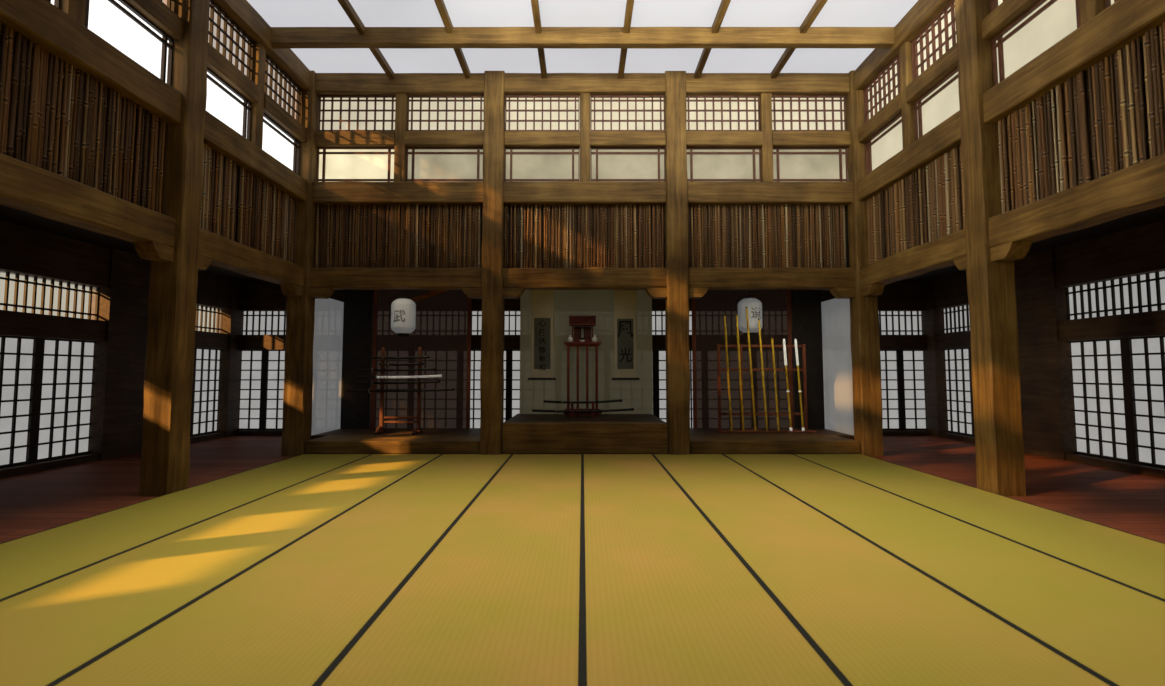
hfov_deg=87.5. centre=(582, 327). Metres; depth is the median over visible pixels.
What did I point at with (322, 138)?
beam
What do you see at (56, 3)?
window
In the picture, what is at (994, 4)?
window
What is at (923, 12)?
beam
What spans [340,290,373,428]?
screen
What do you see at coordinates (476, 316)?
window
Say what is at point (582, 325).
shrine
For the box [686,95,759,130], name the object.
window
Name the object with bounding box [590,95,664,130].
window
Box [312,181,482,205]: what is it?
beam
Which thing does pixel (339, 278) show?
beam
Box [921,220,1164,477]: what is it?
wall
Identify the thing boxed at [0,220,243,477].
wall
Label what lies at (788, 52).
rafter
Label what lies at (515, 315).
window
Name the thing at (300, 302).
pillar
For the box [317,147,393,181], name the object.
window
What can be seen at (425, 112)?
window
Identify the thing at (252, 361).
door
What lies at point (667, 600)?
mat
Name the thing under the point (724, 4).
rafter
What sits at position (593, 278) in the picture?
beam
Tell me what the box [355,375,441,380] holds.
katana
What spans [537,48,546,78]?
rafter
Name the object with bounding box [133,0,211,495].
pillar
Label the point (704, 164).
window
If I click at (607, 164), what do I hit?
window
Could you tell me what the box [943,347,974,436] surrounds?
door
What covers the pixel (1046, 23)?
window
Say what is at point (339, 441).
raised platform
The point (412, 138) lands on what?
beam
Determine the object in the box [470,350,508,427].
door
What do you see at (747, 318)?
bamboo pole
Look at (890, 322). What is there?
window
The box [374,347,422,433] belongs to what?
rack
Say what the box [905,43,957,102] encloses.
beam
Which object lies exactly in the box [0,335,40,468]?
door
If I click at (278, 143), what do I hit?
window
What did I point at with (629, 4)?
rafter
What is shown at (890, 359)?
door
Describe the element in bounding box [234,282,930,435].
wall
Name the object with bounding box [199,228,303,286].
beam
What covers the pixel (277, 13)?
ceiling
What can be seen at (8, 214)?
ceiling
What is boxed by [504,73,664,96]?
beam
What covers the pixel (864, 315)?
pillar
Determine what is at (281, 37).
beam
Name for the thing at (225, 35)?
window
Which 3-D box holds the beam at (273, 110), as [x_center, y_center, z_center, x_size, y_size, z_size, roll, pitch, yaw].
[-3.776,-2.618,7.636,0.160,0.197,1.080,0,-4,0]
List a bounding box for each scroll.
[528,290,555,379]
[612,290,639,379]
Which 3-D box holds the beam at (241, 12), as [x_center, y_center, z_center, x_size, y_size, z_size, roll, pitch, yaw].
[-3.779,-3.427,7.083,0.217,0.274,2.300,0,-4,0]
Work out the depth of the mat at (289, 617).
2.88 m
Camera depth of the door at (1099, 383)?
7.15 m
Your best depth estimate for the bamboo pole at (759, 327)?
9.22 m
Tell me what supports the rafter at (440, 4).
attached to the ceiling at (277, 13)
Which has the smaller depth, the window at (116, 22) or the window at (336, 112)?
the window at (116, 22)
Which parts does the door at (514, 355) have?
paper pane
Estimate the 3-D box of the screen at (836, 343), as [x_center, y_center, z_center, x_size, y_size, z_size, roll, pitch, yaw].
[3.852,0.555,9.206,0.008,2.020,1.045,0,-4,0]
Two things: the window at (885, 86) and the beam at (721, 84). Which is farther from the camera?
the beam at (721, 84)
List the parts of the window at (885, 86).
paper pane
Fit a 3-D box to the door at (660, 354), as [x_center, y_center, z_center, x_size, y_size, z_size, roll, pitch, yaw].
[1.700,1.073,10.550,0.850,1.388,0.040,0,-4,0]
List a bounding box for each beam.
[0,0,181,123]
[0,153,176,247]
[125,0,183,39]
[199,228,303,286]
[203,111,306,200]
[207,43,259,102]
[213,0,310,89]
[264,92,306,142]
[271,27,894,48]
[309,267,481,289]
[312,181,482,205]
[315,73,483,95]
[315,131,394,146]
[404,131,483,146]
[411,290,448,301]
[502,267,666,289]
[503,181,665,205]
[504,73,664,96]
[504,131,579,147]
[590,131,665,147]
[686,73,849,95]
[686,131,762,147]
[688,182,852,205]
[688,267,855,289]
[772,131,850,147]
[854,0,951,89]
[858,92,900,142]
[858,110,960,200]
[860,229,965,286]
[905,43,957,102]
[981,0,1039,39]
[983,0,1164,123]
[988,153,1164,247]
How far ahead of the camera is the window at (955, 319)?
9.95 m
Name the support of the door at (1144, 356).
in the wall at (1045, 330)
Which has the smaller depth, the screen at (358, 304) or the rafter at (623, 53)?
the rafter at (623, 53)
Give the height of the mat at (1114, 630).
0.020 m
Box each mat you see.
[0,454,371,599]
[0,454,441,685]
[50,454,511,685]
[316,454,581,685]
[582,454,848,685]
[653,454,1114,685]
[723,454,1164,685]
[793,454,1164,599]
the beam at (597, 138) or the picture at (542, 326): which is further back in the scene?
the picture at (542, 326)
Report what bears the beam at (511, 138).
attached to the window at (522, 112)
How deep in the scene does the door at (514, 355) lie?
10.56 m
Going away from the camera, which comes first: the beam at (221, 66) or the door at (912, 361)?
the beam at (221, 66)
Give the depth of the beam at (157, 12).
5.36 m
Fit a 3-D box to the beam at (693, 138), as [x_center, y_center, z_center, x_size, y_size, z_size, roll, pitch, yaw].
[1.905,-2.569,8.316,1.070,0.195,0.160,0,-4,0]
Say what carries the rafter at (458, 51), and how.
attached to the ceiling at (277, 13)
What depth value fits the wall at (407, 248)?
8.22 m
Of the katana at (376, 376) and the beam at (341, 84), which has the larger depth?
the katana at (376, 376)
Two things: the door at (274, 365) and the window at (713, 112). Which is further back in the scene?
the door at (274, 365)
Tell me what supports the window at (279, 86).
attached to the beam at (273, 110)
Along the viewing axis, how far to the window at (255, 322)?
10.65 m
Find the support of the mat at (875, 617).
on the floor
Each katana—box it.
[346,388,453,393]
[354,380,439,386]
[355,368,436,373]
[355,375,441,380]
[370,356,429,360]
[379,362,423,367]
[532,408,633,414]
[544,399,621,405]
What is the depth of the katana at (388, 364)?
8.99 m
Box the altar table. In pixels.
[564,341,600,415]
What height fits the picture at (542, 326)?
0.851 m
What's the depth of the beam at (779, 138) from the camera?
8.24 m
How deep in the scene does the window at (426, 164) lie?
8.33 m
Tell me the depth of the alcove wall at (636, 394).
9.79 m
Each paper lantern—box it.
[391,296,415,335]
[738,290,762,334]
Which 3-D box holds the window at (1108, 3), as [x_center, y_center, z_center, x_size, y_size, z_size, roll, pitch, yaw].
[3.804,-2.533,3.894,0.046,0.608,1.157,0,-4,0]
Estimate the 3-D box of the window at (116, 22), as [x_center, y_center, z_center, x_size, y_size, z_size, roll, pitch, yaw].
[-3.785,-2.795,5.063,0.141,1.298,1.249,0,-4,0]
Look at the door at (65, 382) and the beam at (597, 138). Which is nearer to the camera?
the door at (65, 382)
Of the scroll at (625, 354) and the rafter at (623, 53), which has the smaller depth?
the rafter at (623, 53)
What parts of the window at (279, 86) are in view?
paper pane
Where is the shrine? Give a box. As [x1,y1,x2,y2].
[569,316,595,341]
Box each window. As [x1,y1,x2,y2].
[0,272,98,319]
[47,0,59,8]
[60,0,172,85]
[161,0,174,12]
[195,305,222,332]
[206,67,250,140]
[208,0,265,148]
[242,311,285,334]
[262,113,299,174]
[264,54,301,122]
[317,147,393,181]
[318,95,395,130]
[394,93,483,181]
[406,147,482,181]
[471,311,510,334]
[505,93,590,181]
[505,147,579,181]
[508,311,656,334]
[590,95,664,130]
[590,147,664,181]
[654,311,691,334]
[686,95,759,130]
[686,147,760,181]
[759,93,845,181]
[773,147,847,181]
[863,54,900,122]
[865,114,902,174]
[878,311,922,334]
[899,0,956,148]
[914,67,959,140]
[942,305,969,332]
[990,0,1004,12]
[992,0,1104,85]
[1066,271,1164,319]
[1105,0,1117,8]
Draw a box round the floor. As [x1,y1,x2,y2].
[0,436,1164,542]
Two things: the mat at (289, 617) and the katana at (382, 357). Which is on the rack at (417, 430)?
the katana at (382, 357)
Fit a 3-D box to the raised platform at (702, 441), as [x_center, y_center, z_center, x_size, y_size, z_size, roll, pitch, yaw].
[2.515,1.626,8.866,2.770,0.166,1.881,0,-4,0]
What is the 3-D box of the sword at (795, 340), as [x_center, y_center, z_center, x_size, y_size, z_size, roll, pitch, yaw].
[3.287,0.854,9.213,0.043,1.386,0.150,2,-4,-23]
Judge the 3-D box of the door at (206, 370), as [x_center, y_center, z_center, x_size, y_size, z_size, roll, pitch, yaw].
[-6.100,1.027,9.902,0.040,1.388,0.840,0,-4,0]
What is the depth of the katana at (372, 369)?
8.99 m
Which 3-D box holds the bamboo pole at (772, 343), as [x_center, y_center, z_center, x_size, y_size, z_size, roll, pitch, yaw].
[2.924,0.844,9.216,0.038,1.405,0.140,1,-4,-19]
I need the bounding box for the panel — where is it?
[791,289,824,428]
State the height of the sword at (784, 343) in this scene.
1.386 m
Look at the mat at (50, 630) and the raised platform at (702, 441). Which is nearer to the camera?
the mat at (50, 630)
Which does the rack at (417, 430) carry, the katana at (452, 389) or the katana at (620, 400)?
the katana at (452, 389)
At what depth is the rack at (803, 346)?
9.29 m
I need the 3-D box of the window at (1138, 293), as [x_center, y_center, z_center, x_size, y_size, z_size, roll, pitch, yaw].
[6.108,-0.360,6.768,0.040,0.462,1.790,0,-4,0]
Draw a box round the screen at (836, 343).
[821,298,853,435]
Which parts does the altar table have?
leg, leg, leg, leg, leg, leg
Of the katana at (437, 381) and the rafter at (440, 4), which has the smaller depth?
the rafter at (440, 4)
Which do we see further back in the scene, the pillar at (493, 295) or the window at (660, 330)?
the window at (660, 330)
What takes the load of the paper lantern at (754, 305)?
hanging from the ceiling at (8, 214)
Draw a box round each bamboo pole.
[724,315,732,430]
[736,314,743,430]
[746,307,756,430]
[758,319,767,430]
[771,338,779,430]
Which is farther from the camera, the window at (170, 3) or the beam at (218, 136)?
the beam at (218, 136)
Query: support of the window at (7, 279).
in the wall at (119, 331)
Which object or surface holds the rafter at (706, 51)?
attached to the ceiling at (277, 13)
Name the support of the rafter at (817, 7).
attached to the ceiling at (277, 13)
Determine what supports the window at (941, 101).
attached to the beam at (945, 137)
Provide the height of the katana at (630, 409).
0.093 m
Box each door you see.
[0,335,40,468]
[33,338,95,462]
[190,347,221,436]
[238,350,264,429]
[262,350,284,429]
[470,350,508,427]
[509,350,519,418]
[652,350,655,415]
[656,350,692,427]
[880,350,902,429]
[900,350,926,429]
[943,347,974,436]
[1068,338,1131,462]
[1124,335,1164,468]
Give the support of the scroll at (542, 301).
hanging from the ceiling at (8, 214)
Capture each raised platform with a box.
[305,428,479,453]
[502,414,667,453]
[690,428,859,453]
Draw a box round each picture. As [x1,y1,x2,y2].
[534,318,550,369]
[617,319,633,368]
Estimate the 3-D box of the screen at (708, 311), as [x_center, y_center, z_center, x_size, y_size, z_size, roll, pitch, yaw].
[2.572,0.391,9.801,1.605,2.438,0.024,0,-4,0]
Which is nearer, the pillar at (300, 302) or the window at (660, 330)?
the pillar at (300, 302)
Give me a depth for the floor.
6.05 m
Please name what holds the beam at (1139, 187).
attached to the pillar at (990, 272)
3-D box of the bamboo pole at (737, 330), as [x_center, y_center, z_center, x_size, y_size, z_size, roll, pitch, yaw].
[2.393,0.664,9.243,0.038,1.767,0.167,1,-4,-15]
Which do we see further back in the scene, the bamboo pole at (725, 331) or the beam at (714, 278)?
the bamboo pole at (725, 331)
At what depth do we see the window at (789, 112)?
8.36 m
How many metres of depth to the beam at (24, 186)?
4.46 m
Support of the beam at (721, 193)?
attached to the pillar at (864, 315)
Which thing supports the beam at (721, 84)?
attached to the pillar at (864, 315)
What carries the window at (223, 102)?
attached to the beam at (218, 136)
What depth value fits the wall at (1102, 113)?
4.88 m
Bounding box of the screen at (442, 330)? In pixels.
[370,289,471,428]
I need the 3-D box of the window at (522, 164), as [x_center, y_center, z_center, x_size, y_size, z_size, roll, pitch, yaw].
[-0.551,-2.216,8.318,1.137,0.608,0.046,0,-4,0]
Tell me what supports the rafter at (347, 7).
attached to the ceiling at (277, 13)
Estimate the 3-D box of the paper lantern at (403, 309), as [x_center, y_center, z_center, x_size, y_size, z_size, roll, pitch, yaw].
[-2.690,-0.390,9.150,0.362,1.022,0.365,0,-4,0]
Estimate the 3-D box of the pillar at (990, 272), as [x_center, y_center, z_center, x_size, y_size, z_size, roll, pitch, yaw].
[3.766,-1.093,5.652,0.282,5.170,0.840,0,-4,0]
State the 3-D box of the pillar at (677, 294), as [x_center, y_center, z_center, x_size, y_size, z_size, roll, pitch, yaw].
[1.263,-0.912,8.184,0.838,5.170,0.293,0,-4,0]
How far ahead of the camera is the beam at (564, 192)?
8.17 m
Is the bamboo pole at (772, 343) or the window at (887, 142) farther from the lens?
the bamboo pole at (772, 343)
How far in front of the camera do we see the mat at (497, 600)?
2.88 m
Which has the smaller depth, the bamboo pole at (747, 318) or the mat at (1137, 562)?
the mat at (1137, 562)
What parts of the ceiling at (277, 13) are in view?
panel, panel, panel, panel, panel, panel, panel, panel, panel, panel, panel, panel, panel, panel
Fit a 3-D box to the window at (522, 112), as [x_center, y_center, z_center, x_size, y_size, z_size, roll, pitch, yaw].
[-0.505,-2.602,8.327,1.229,1.298,0.142,0,-4,0]
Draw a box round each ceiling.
[0,204,1164,281]
[247,0,917,72]
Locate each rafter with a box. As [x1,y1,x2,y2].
[337,0,364,32]
[369,48,393,78]
[434,0,452,32]
[453,48,470,78]
[531,0,540,32]
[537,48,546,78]
[618,48,627,78]
[624,0,633,32]
[694,48,711,78]
[712,0,730,32]
[771,48,795,78]
[800,0,827,32]
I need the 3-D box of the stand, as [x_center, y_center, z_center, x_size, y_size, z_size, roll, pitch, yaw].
[0.000,1.228,9.216,0.600,0.225,0.220,0,-4,0]
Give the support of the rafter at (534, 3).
attached to the ceiling at (277, 13)
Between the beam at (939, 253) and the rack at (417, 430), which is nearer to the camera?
the beam at (939, 253)
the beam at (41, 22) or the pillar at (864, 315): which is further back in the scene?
the pillar at (864, 315)
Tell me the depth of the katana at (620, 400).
9.21 m
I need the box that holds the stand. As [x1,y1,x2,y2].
[564,402,601,416]
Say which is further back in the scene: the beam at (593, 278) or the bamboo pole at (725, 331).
the bamboo pole at (725, 331)
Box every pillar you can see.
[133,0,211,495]
[280,71,334,455]
[461,71,524,454]
[645,71,708,454]
[830,70,884,455]
[953,0,1031,495]
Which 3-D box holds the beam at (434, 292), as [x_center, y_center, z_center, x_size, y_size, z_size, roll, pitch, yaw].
[-2.410,-0.513,9.486,0.804,0.346,0.070,0,-4,0]
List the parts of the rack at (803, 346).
post, post, rail, rail, rail, post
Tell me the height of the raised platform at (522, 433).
0.398 m
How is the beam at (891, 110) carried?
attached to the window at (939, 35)
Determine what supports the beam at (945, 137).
attached to the pillar at (864, 315)
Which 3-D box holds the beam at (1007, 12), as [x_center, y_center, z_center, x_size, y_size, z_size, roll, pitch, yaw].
[3.776,-2.798,5.123,0.161,0.196,1.080,0,-4,0]
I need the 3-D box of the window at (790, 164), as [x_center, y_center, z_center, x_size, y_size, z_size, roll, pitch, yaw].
[3.102,-2.216,8.318,1.147,0.608,0.046,0,-4,0]
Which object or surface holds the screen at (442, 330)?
on the raised platform at (339, 441)
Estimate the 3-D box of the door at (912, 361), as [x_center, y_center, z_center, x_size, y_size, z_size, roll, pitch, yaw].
[5.950,1.073,10.550,0.850,1.388,0.040,0,-4,0]
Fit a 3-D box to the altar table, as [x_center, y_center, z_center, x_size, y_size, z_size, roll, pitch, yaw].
[0.000,0.782,9.518,0.600,1.157,0.300,0,-4,0]
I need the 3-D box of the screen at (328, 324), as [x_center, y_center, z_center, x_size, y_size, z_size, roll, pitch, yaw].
[-3.852,0.555,9.206,0.008,2.020,1.045,0,-4,0]
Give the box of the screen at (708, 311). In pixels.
[691,289,793,428]
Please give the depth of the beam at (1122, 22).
4.55 m
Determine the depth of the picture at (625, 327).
9.78 m
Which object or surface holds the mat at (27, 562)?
on the floor
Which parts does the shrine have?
lattice door, lattice door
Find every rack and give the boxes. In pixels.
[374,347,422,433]
[716,344,816,432]
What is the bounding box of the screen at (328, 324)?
[311,298,343,435]
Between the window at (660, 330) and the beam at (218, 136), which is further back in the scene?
the window at (660, 330)
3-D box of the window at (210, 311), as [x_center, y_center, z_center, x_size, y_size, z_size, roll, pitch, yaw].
[-6.108,-0.176,9.346,0.040,0.462,1.940,0,-4,0]
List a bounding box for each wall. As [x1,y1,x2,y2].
[0,21,296,262]
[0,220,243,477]
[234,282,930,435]
[315,204,846,267]
[520,290,652,413]
[867,21,1164,263]
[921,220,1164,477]
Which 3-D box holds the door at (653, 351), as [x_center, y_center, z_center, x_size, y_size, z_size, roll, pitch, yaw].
[0.850,1.073,10.550,0.850,1.388,0.040,0,-4,0]
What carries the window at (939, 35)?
on the beam at (945, 137)
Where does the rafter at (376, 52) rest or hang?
attached to the ceiling at (277, 13)
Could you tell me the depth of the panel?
9.76 m

